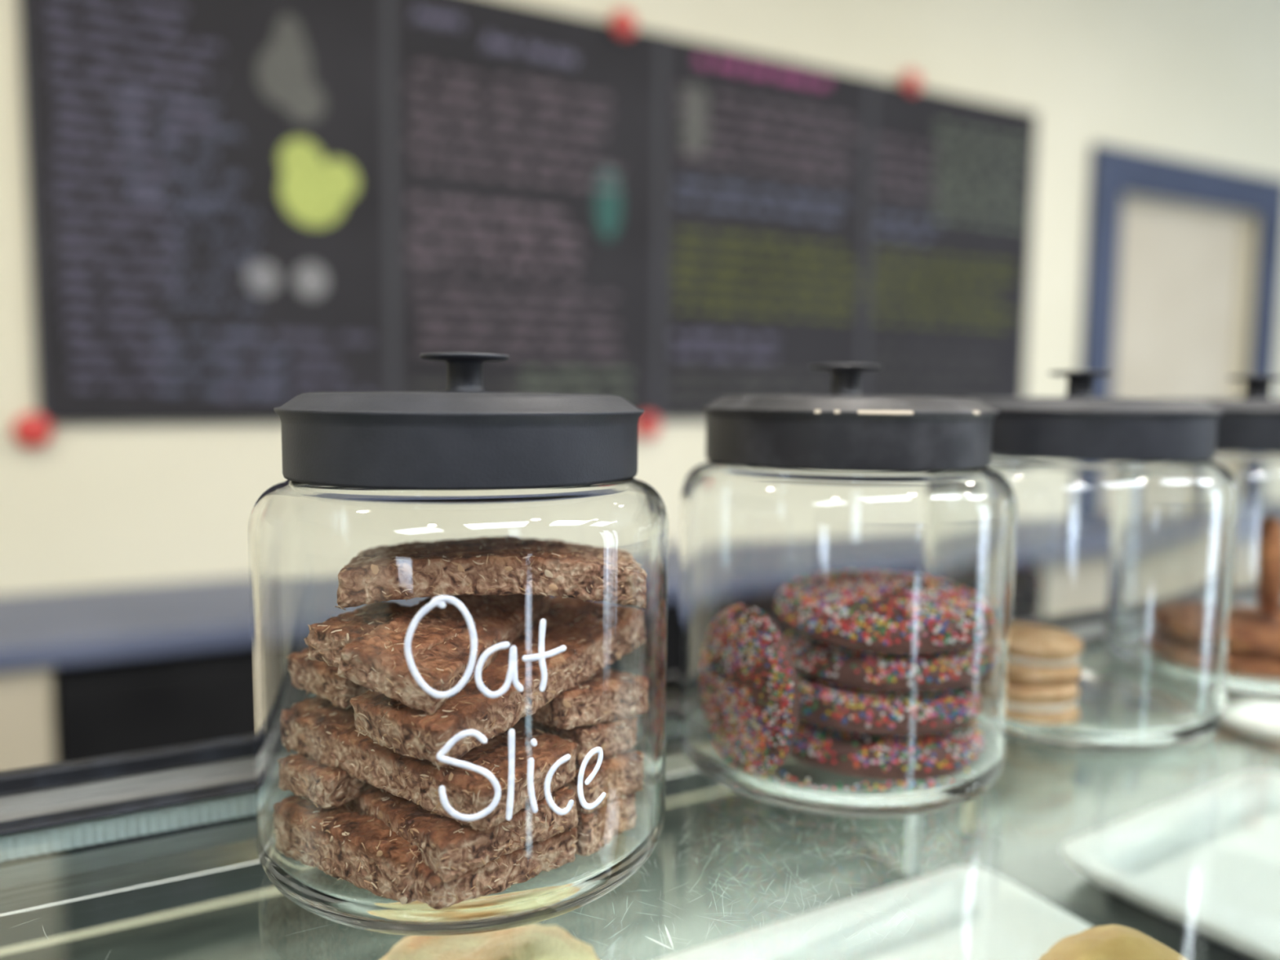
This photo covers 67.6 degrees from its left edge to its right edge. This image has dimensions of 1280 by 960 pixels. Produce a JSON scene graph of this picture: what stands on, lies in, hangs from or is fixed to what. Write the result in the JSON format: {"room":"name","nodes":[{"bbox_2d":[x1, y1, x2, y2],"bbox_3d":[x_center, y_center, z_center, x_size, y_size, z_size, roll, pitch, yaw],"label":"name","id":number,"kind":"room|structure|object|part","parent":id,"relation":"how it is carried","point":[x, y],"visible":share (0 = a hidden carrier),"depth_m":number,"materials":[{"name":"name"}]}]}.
{"room":"cafe","nodes":[
{"label":"cafe","id":0,"kind":"room"},
{"bbox_2d":[0,0,1279,595],"bbox_3d":[1.083,-0.471,3.463,12.400,3.200,0.140,-2,6,-28],"label":"wall","id":1,"kind":"structure","parent":0,"point":[93,505],"depth_m":3.06,"materials":[{"name":"beige paint"}]},
{"bbox_2d":[12,413,52,447],"bbox_3d":[-1.329,-0.109,2.091,0.074,0.074,0.017,-2,6,-28],"label":"magnet","id":2,"kind":"object","parent":1,"relation":"attached to","point":[32,429],"visible":1,"depth_m":2.09,"materials":[{"name":"red plastic"}]},
{"bbox_2d":[18,0,393,423],"bbox_3d":[-0.978,-0.688,2.244,0.780,1.109,0.018,-2,6,-28],"label":"menu board","id":3,"kind":"object","parent":1,"relation":"attached to","point":[209,181],"visible":0.98,"depth_m":2.23,"materials":[{"name":"grey"}]},
{"bbox_3d":[-1.317,-0.675,2.064,0.012,1.109,0.018,-2,6,-28],"label":"frame","id":4,"kind":"part","parent":3,"relation":"part of","materials":[{"name":"grey"}]},
{"bbox_3d":[-0.640,-0.702,2.425,0.012,1.109,0.018,-2,6,-28],"label":"frame","id":5,"kind":"part","parent":3,"relation":"part of","materials":[{"name":"grey wood"}]},
{"bbox_2d":[387,0,662,418],"bbox_3d":[-0.289,-0.716,2.612,0.780,1.109,0.018,-2,6,-28],"label":"menu board","id":6,"kind":"object","parent":1,"relation":"attached to","point":[526,140],"visible":0.9,"depth_m":2.59,"materials":[{"name":"grey"}]},
{"bbox_3d":[-0.627,-0.702,2.432,0.012,1.109,0.018,-2,6,-28],"label":"frame","id":7,"kind":"part","parent":6,"relation":"part of","materials":[{"name":"grey wood"}]},
{"bbox_3d":[0.050,-0.729,2.792,0.012,1.109,0.018,-2,6,-28],"label":"frame","id":8,"kind":"part","parent":6,"relation":"part of","materials":[{"name":"grey wood"}]},
{"bbox_2d":[611,8,635,37],"bbox_3d":[-0.044,-1.275,2.668,0.074,0.074,0.017,-2,6,-28],"label":"magnet","id":9,"kind":"object","parent":1,"relation":"attached to","point":[624,23],"visible":1,"depth_m":2.66,"materials":[{"name":"red plastic"}]},
{"bbox_2d":[638,413,659,439],"bbox_3d":[0.025,-0.158,2.813,0.074,0.074,0.017,-2,6,-28],"label":"magnet","id":10,"kind":"object","parent":1,"relation":"attached to","point":[648,424],"visible":0.9,"depth_m":2.81,"materials":[{"name":"red plastic"}]},
{"bbox_2d":[657,32,871,420],"bbox_3d":[0.401,-0.743,2.979,0.780,1.109,0.018,-2,6,-28],"label":"menu board","id":11,"kind":"object","parent":1,"relation":"attached to","point":[765,160],"visible":0.97,"depth_m":2.95,"materials":[{"name":"grey"}]},
{"bbox_3d":[0.062,-0.729,2.799,0.012,1.109,0.018,-2,6,-28],"label":"frame","id":12,"kind":"part","parent":11,"relation":"part of","materials":[{"name":"grey wood"}]},
{"bbox_3d":[0.739,-0.756,3.160,0.012,1.109,0.018,-2,6,-28],"label":"frame","id":13,"kind":"part","parent":11,"relation":"part of","materials":[{"name":"grey wood"}]},
{"bbox_2d":[902,70,921,93],"bbox_3d":[0.905,-1.321,3.173,0.074,0.074,0.017,-2,6,-28],"label":"magnet","id":14,"kind":"object","parent":1,"relation":"attached to","point":[912,82],"visible":1,"depth_m":3.17,"materials":[{"name":"red plastic"}]},
{"bbox_2d":[862,77,1037,398],"bbox_3d":[1.091,-0.770,3.347,0.780,1.109,0.018,-2,6,-28],"label":"menu board","id":15,"kind":"object","parent":1,"relation":"attached to","point":[951,184],"visible":0.99,"depth_m":3.33,"materials":[{"name":"grey"}]},
{"bbox_3d":[0.752,-0.756,3.167,0.012,1.109,0.018,-2,6,-28],"label":"frame","id":16,"kind":"part","parent":15,"relation":"part of","materials":[{"name":"grey"}]},
{"bbox_3d":[1.429,-0.783,3.528,0.012,1.109,0.018,-2,6,-28],"label":"frame","id":17,"kind":"part","parent":15,"relation":"part of","materials":[{"name":"grey"}]},
{"bbox_2d":[1112,199,1243,399],"bbox_3d":[2.238,-0.034,4.137,0.950,2.230,0.040,-2,6,-28],"label":"door","id":18,"kind":"structure","parent":1,"relation":"in","point":[1180,268],"depth_m":4.07,"materials":[{"name":"white paint"}]},
{"bbox_2d":[1080,142,1279,399],"bbox_3d":[2.284,-0.108,4.046,1.290,2.395,0.029,-2,6,-28],"label":"trim","id":19,"kind":"structure","parent":1,"relation":"attached to","point":[1114,171],"depth_m":3.79,"materials":[{"name":"blue paint"}]},
{"bbox_3d":[1.790,-0.089,3.782,0.169,2.395,0.029,-2,6,-28],"label":"casing","id":20,"kind":"part","parent":19,"relation":"part of","materials":[{"name":"blue paint"}]},
{"bbox_3d":[2.295,-1.221,3.944,0.950,0.160,0.029,-2,6,-28],"label":"casing","id":21,"kind":"part","parent":19,"relation":"part of","materials":[{"name":"blue paint"}]},
{"bbox_3d":[2.778,-0.128,4.309,0.169,2.395,0.029,-2,6,-28],"label":"casing","id":22,"kind":"part","parent":19,"relation":"part of","materials":[{"name":"blue paint"}]},
{"bbox_3d":[2.138,1.365,1.621,12.400,0.100,4.800,-2,6,-28],"label":"floor","id":23,"kind":"structure","parent":0,"visible":0},
{"bbox_2d":[0,666,57,771],"bbox_3d":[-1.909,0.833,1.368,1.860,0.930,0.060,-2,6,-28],"label":"base cabinet","id":24,"kind":"object","parent":23,"relation":"on","point":[28,726],"visible":0.33,"depth_m":1.73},
{"bbox_2d":[0,543,679,762],"bbox_3d":[0.348,0.699,2.803,6.600,0.978,0.515,-2,6,-28],"label":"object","id":25,"kind":"structure","parent":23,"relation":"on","point":[55,628],"depth_m":1.88,"materials":[{"name":"blue laminate"}]},
{"bbox_2d":[0,543,679,671],"bbox_3d":[0.925,0.210,3.066,5.300,0.043,0.515,-2,6,-28],"label":"countertop","id":26,"kind":"structure","parent":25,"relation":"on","point":[78,626],"depth_m":1.88,"materials":[{"name":"blue laminate"}]},
{"bbox_2d":[54,604,671,762],"bbox_3d":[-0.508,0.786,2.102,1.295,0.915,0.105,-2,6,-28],"label":"fridge","id":27,"kind":"object","parent":23,"relation":"on","point":[104,708],"visible":0.11,"depth_m":1.81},
{"bbox_3d":[-0.783,0.779,1.929,0.640,0.835,0.023,-2,6,-28],"label":"door","id":28,"kind":"part","parent":27,"relation":"part of","materials":[{"name":"black glass"}]},
{"bbox_3d":[-0.212,0.757,2.233,0.640,0.835,0.023,-2,6,-28],"label":"door","id":29,"kind":"part","parent":27,"relation":"part of","materials":[{"name":"black glass"}]},
{"bbox_2d":[0,670,1279,959],"bbox_3d":[0.596,0.744,0.745,3.520,1.267,0.580,-2,6,-28],"label":"display case","id":30,"kind":"object","parent":23,"relation":"on","point":[151,854],"visible":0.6,"depth_m":0.37,"materials":[{"name":"clear glass"}]},
{"bbox_3d":[0.516,0.103,0.848,3.500,0.010,0.009,-2,6,-28],"label":"rail","id":31,"kind":"part","parent":30,"relation":"part of","materials":[{"name":"grey metal"}]},
{"bbox_2d":[247,351,669,936],"bbox_3d":[-0.071,0.050,0.392,0.165,0.202,0.166,-2,6,-28],"label":"storage jar","id":32,"kind":"object","parent":30,"relation":"on","point":[459,594],"visible":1,"depth_m":0.32,"materials":[{"name":"clear glass"}]},
{"bbox_3d":[-0.070,-0.043,0.384,0.035,0.016,0.035,-2,6,-28],"label":"knob","id":33,"kind":"part","parent":32,"relation":"part of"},
{"bbox_2d":[676,363,1017,817],"bbox_3d":[0.102,0.043,0.486,0.165,0.202,0.165,-2,6,-28],"label":"storage jar","id":34,"kind":"object","parent":30,"relation":"on","point":[846,566],"visible":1,"depth_m":0.42,"materials":[{"name":"clear glass"}]},
{"bbox_3d":[0.103,-0.050,0.478,0.035,0.016,0.035,-2,6,-28],"label":"knob","id":35,"kind":"part","parent":34,"relation":"part of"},
{"bbox_2d":[969,370,1239,752],"bbox_3d":[0.256,0.037,0.567,0.165,0.202,0.165,-2,6,-28],"label":"storage jar","id":36,"kind":"object","parent":30,"relation":"on","point":[1127,524],"visible":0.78,"depth_m":0.49,"materials":[{"name":"clear glass"}]},
{"bbox_3d":[0.257,-0.056,0.558,0.035,0.016,0.035,-2,6,-28],"label":"knob","id":37,"kind":"part","parent":36,"relation":"part of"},
{"bbox_2d":[1186,375,1279,702],"bbox_3d":[0.414,0.030,0.651,0.165,0.202,0.165,-2,6,-28],"label":"storage jar","id":38,"kind":"object","parent":30,"relation":"on","point":[1247,444],"visible":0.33,"depth_m":0.58,"materials":[{"name":"clear glass"}]},
{"bbox_3d":[0.414,0.045,0.652,0.165,0.172,0.165,-2,6,-28],"label":"glass","id":39,"kind":"part","parent":38,"relation":"part of","materials":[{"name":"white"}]},
{"bbox_3d":[0.415,-0.062,0.642,0.035,0.016,0.035,-2,6,-28],"label":"knob","id":40,"kind":"part","parent":38,"relation":"part of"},
{"bbox_2d":[667,599,678,671],"bbox_3d":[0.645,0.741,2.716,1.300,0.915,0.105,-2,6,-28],"label":"fridge","id":41,"kind":"object","parent":23,"relation":"on","point":[673,604],"visible":0.03,"depth_m":2.37,"materials":[{"name":"black"}]},
{"bbox_3d":[0.369,0.734,2.543,0.642,0.835,0.023,-2,6,-28],"label":"door","id":42,"kind":"part","parent":41,"relation":"part of","materials":[{"name":"black glass"}]}
]}

